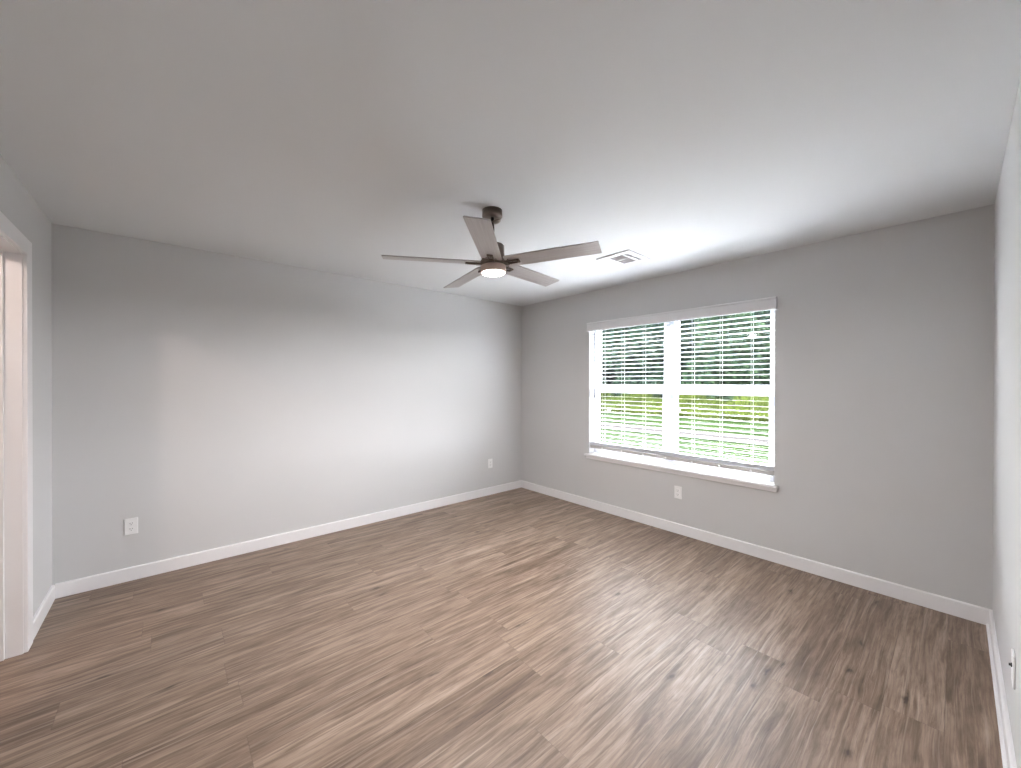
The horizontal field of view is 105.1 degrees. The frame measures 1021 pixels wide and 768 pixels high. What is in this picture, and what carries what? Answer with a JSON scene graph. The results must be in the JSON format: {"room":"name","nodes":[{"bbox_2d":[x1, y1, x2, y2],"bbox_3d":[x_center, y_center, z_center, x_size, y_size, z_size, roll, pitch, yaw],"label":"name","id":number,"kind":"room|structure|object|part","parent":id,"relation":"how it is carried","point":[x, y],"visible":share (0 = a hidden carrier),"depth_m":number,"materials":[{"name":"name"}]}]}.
{"room":"empty bedroom","nodes":[
{"label":"empty bedroom","id":0,"kind":"room"},
{"bbox_2d":[0,154,51,616],"bbox_3d":[-1.706,0.182,0.990,0.125,2.440,4.012,0,0,-41],"label":"wall","id":1,"kind":"structure","parent":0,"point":[17,204],"depth_m":2.31,"materials":[{"name":"beige paint"}]},
{"bbox_2d":[0,211,32,660],"bbox_3d":[-2.364,0.321,1.743,0.161,2.158,0.844,0,0,-41],"label":"door","id":2,"kind":"structure","parent":1,"relation":"attached to","point":[16,404],"depth_m":2.01,"materials":[{"name":"white paint"}]},
{"bbox_2d":[33,585,54,639],"bbox_3d":[-2.778,1.351,2.324,0.014,0.094,0.570,0,0,-41],"label":"baseboard","id":3,"kind":"structure","parent":1,"relation":"attached to","point":[46,604],"depth_m":2.31,"materials":[{"name":"white paint"}]},
{"bbox_2d":[51,223,521,584],"bbox_3d":[-2.048,0.235,3.436,5.732,2.560,0.120,0,0,-41],"label":"wall","id":4,"kind":"structure","parent":0,"point":[209,399],"depth_m":3.25,"materials":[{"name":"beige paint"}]},
{"bbox_2d":[124,517,137,534],"bbox_3d":[-2.699,1.012,2.783,0.070,0.115,0.009,0,0,-41],"label":"wall outlet","id":5,"kind":"object","parent":4,"relation":"attached to","point":[131,524],"visible":1,"depth_m":2.78,"materials":[{"name":"white plastic"}]},
{"bbox_2d":[55,480,520,598],"bbox_3d":[-1.412,1.347,3.908,4.129,0.094,0.014,0,0,-41],"label":"baseboard","id":6,"kind":"structure","parent":4,"relation":"attached to","point":[62,589],"depth_m":3.23,"materials":[{"name":"white paint"}]},
{"bbox_2d":[488,459,491,467],"bbox_3d":[-0.254,1.000,4.923,0.070,0.115,0.009,0,0,-41],"label":"wall outlet","id":7,"kind":"object","parent":4,"relation":"attached to","point":[489,460],"visible":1,"depth_m":4.92,"materials":[{"name":"white plastic"}]},
{"bbox_2d":[0,487,1002,767],"bbox_3d":[-0.650,1.460,1.918,5.632,0.120,4.012,0,0,-41],"label":"floor","id":8,"kind":"structure","parent":0,"point":[521,627],"depth_m":1.96,"materials":[{"name":"laminate"}]},
{"bbox_2d":[0,0,1020,305],"bbox_3d":[-0.626,-1.115,1.931,5.892,0.150,4.252,0,0,-41],"label":"ceiling","id":9,"kind":"structure","parent":0,"point":[332,136],"depth_m":1.54,"materials":[{"name":"paint"}]},
{"bbox_2d":[382,206,601,287],"bbox_3d":[-0.100,-0.847,2.374,1.224,0.386,1.226,0,0,-41],"label":"ceiling fan","id":10,"kind":"object","parent":9,"relation":"hanging from","point":[493,263],"visible":1,"depth_m":2.25,"materials":[{"name":"grey wood"}]},
{"bbox_3d":[-0.452,-0.716,2.256,0.549,0.006,0.123,-1,10,-14],"label":"fan blade","id":11,"kind":"part","parent":10,"relation":"part of","materials":[{"name":"grey wood"}]},
{"bbox_3d":[-0.293,-0.716,2.648,0.123,0.006,0.549,-13,6,-31],"label":"fan blade","id":12,"kind":"part","parent":10,"relation":"part of","materials":[{"name":"grey wood"}]},
{"bbox_3d":[-0.129,-0.725,1.985,0.123,0.006,0.549,9,0,4],"label":"fan blade","id":13,"kind":"part","parent":10,"relation":"part of","materials":[{"name":"grey wood"}]},
{"bbox_2d":[482,270,504,276],"bbox_3d":[-0.102,-0.672,2.343,0.137,0.034,0.137,-1,-1,-41],"label":"diffuser","id":14,"kind":"object","parent":10,"relation":"attached to","point":[491,273],"depth_m":2.32,"materials":[{"name":"white glass"}]},
{"bbox_3d":[0.128,-0.725,2.618,0.123,0.006,0.549,-15,-9,39],"label":"fan blade","id":15,"kind":"part","parent":10,"relation":"part of","materials":[{"name":"grey wood"}]},
{"bbox_3d":[0.230,-0.731,2.208,0.549,0.006,0.123,-1,-10,22],"label":"fan blade","id":16,"kind":"part","parent":10,"relation":"part of","materials":[{"name":"grey wood"}]},
{"bbox_2d":[596,250,649,266],"bbox_3d":[0.935,-1.038,3.246,0.316,0.010,0.306,0,0,-41],"label":"ceiling vent","id":17,"kind":"object","parent":9,"relation":"in","point":[626,257],"visible":1,"depth_m":3.23,"materials":[{"name":"white metal"}]},
{"bbox_2d":[521,204,993,609],"bbox_3d":[1.530,0.236,3.822,0.160,2.560,4.252,0,0,-41],"label":"wall","id":18,"kind":"structure","parent":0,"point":[884,337],"depth_m":2.73,"materials":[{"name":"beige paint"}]},
{"bbox_2d":[674,486,681,498],"bbox_3d":[1.565,1.014,3.655,0.009,0.115,0.070,0,0,-41],"label":"wall outlet","id":19,"kind":"object","parent":18,"relation":"attached to","point":[677,490],"visible":1,"depth_m":3.65,"materials":[{"name":"white plastic"}]},
{"bbox_2d":[584,309,778,491],"bbox_3d":[1.521,0.083,3.792,0.192,1.521,1.869,0,0,-41],"label":"window","id":20,"kind":"structure","parent":18,"relation":"attached to","point":[729,476],"depth_m":3.77,"materials":[{"name":"white plastic"}]},
{"bbox_3d":[1.264,0.396,4.167,0.026,0.695,0.812,0,0,-41],"label":"sash","id":21,"kind":"part","parent":20,"relation":"part of","materials":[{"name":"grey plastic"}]},
{"bbox_3d":[1.285,-0.285,4.183,0.024,0.735,0.812,0,0,-41],"label":"sash","id":22,"kind":"part","parent":20,"relation":"part of","materials":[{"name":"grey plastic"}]},
{"bbox_3d":[1.508,0.800,3.784,0.160,0.022,1.869,0,0,-41],"label":"sill","id":23,"kind":"part","parent":20,"relation":"part of","materials":[{"name":"white paint"}]},
{"bbox_3d":[1.865,0.398,3.481,0.026,0.695,0.812,0,0,-41],"label":"sash","id":24,"kind":"part","parent":20,"relation":"part of","materials":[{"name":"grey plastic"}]},
{"bbox_3d":[1.885,-0.283,3.497,0.024,0.735,0.812,0,0,-41],"label":"sash","id":25,"kind":"part","parent":20,"relation":"part of","materials":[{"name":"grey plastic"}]},
{"bbox_2d":[587,296,776,475],"bbox_3d":[1.496,0.020,3.758,0.097,1.408,1.825,0,0,-41],"label":"window blind","id":26,"kind":"object","parent":18,"relation":"attached to","point":[770,303],"visible":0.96,"depth_m":3.60,"materials":[{"name":"white plastic"}]},
{"bbox_3d":[1.192,0.050,4.138,0.053,1.311,0.001,0,0,-41],"label":"ladder cord","id":27,"kind":"part","parent":26,"relation":"part of","materials":[{"name":"white fabric"}]},
{"bbox_3d":[1.511,0.051,3.774,0.053,1.311,0.001,0,0,-41],"label":"ladder cord","id":28,"kind":"part","parent":26,"relation":"part of","materials":[{"name":"white fabric"}]},
{"bbox_3d":[1.510,0.708,3.777,0.049,0.032,1.784,0,0,-41],"label":"rail","id":29,"kind":"part","parent":26,"relation":"part of","materials":[{"name":"grey plastic"}]},
{"bbox_3d":[1.676,0.051,3.586,0.053,1.311,0.001,0,0,-41],"label":"ladder cord","id":30,"kind":"part","parent":26,"relation":"part of","materials":[{"name":"white fabric"}]},
{"bbox_3d":[1.834,0.052,3.405,0.053,1.311,0.001,0,0,-41],"label":"ladder cord","id":31,"kind":"part","parent":26,"relation":"part of","materials":[{"name":"white fabric"}]},
{"bbox_2d":[521,480,992,624],"bbox_3d":[1.463,1.349,3.768,0.014,0.094,4.012,0,0,-41],"label":"baseboard","id":32,"kind":"structure","parent":18,"relation":"attached to","point":[964,610],"depth_m":2.94,"materials":[{"name":"white paint"}]},
{"bbox_2d":[993,77,1020,767],"bbox_3d":[0.673,0.246,0.328,5.732,2.560,0.120,0,0,-41],"label":"wall","id":33,"kind":"structure","parent":0,"point":[1007,205],"depth_m":1.59,"materials":[{"name":"beige paint"}]},
{"bbox_2d":[986,610,1016,767],"bbox_3d":[1.221,1.357,0.900,4.129,0.094,0.014,0,0,-41],"label":"baseboard","id":34,"kind":"structure","parent":33,"relation":"attached to","point":[1008,740],"depth_m":1.64,"materials":[{"name":"white paint"}]},
{"bbox_2d":[1009,649,1015,689],"bbox_3d":[1.796,1.018,1.402,0.070,0.115,0.014,0,0,-41],"label":"cable wall plate","id":35,"kind":"object","parent":33,"relation":"attached to","point":[1012,664],"visible":1,"depth_m":1.38,"materials":[{"name":"white plastic"}]},
{"label":"outside","id":36,"kind":"structure","parent":0,"visible":0},
{"bbox_2d":[600,412,768,464],"bbox_3d":[30.774,1.714,38.738,89.840,0.200,130.000,0,0,-41],"label":"ground","id":37,"kind":"structure","parent":36,"point":[604,418],"depth_m":12.46,"materials":[{"name":"green plant"}]},
{"bbox_2d":[602,338,606,393],"bbox_3d":[5.839,-2.084,34.951,6.021,7.884,5.438,0,0,13],"label":"tree","id":38,"kind":"object","parent":37,"relation":"on","point":[603,364],"visible":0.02,"depth_m":33.75,"materials":[{"name":"green plant"}]},
{"bbox_2d":[602,323,663,398],"bbox_3d":[9.514,-3.626,29.863,5.118,10.993,6.423,0,0,3],"label":"tree","id":39,"kind":"object","parent":37,"relation":"on","point":[630,369],"visible":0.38,"depth_m":28.13,"materials":[{"name":"green plant"}]},
{"bbox_2d":[602,330,663,383],"bbox_3d":[11.782,-4.510,37.954,7.477,12.797,5.958,0,0,23],"label":"tree","id":40,"kind":"object","parent":37,"relation":"on","point":[603,331],"visible":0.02,"depth_m":38.07,"materials":[{"name":"green plant"}]},
{"bbox_2d":[660,321,686,368],"bbox_3d":[18.911,-4.812,42.025,6.246,13.415,7.838,0,0,-39],"label":"tree","id":41,"kind":"object","parent":37,"relation":"on","point":[681,327],"visible":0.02,"depth_m":40.79,"materials":[{"name":"green plant"}]},
{"bbox_2d":[600,422,768,445],"bbox_3d":[4.077,1.667,15.368,2.000,0.035,130.000,0,0,-41],"label":"path","id":42,"kind":"structure","parent":37,"relation":"on","point":[614,426],"depth_m":12.85,"materials":[{"name":"grey concrete"}]},
{"bbox_2d":[600,393,768,422],"bbox_3d":[8.345,0.966,22.405,4.438,1.362,25.619,0,0,-41],"label":"weeds","id":43,"kind":"object","parent":37,"relation":"on","point":[745,405],"visible":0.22,"depth_m":19.89,"materials":[{"name":"green plant"}]},
{"bbox_2d":[679,319,705,396],"bbox_3d":[16.623,-3.290,33.002,6.039,10.350,6.403,0,0,5],"label":"tree","id":44,"kind":"object","parent":37,"relation":"on","point":[682,355],"visible":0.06,"depth_m":32.18,"materials":[{"name":"green plant"}]},
{"bbox_2d":[680,312,769,401],"bbox_3d":[14.014,-1.804,24.713,5.621,7.360,5.077,0,0,-31],"label":"tree","id":45,"kind":"object","parent":37,"relation":"on","point":[729,377],"visible":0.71,"depth_m":23.35,"materials":[{"name":"green plant"}]},
{"bbox_2d":[750,311,766,397],"bbox_3d":[23.803,-3.780,35.896,6.636,11.375,7.037,0,0,-16],"label":"tree","id":46,"kind":"object","parent":37,"relation":"on","point":[757,312],"visible":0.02,"depth_m":34.82,"materials":[{"name":"green plant"}]},
{"bbox_2d":[759,310,769,337],"bbox_3d":[20.998,-4.095,27.795,5.588,12.003,7.013,0,0,-9],"label":"tree","id":47,"kind":"object","parent":37,"relation":"on","point":[766,311],"visible":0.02,"depth_m":28.95,"materials":[{"name":"green plant"}]}
]}

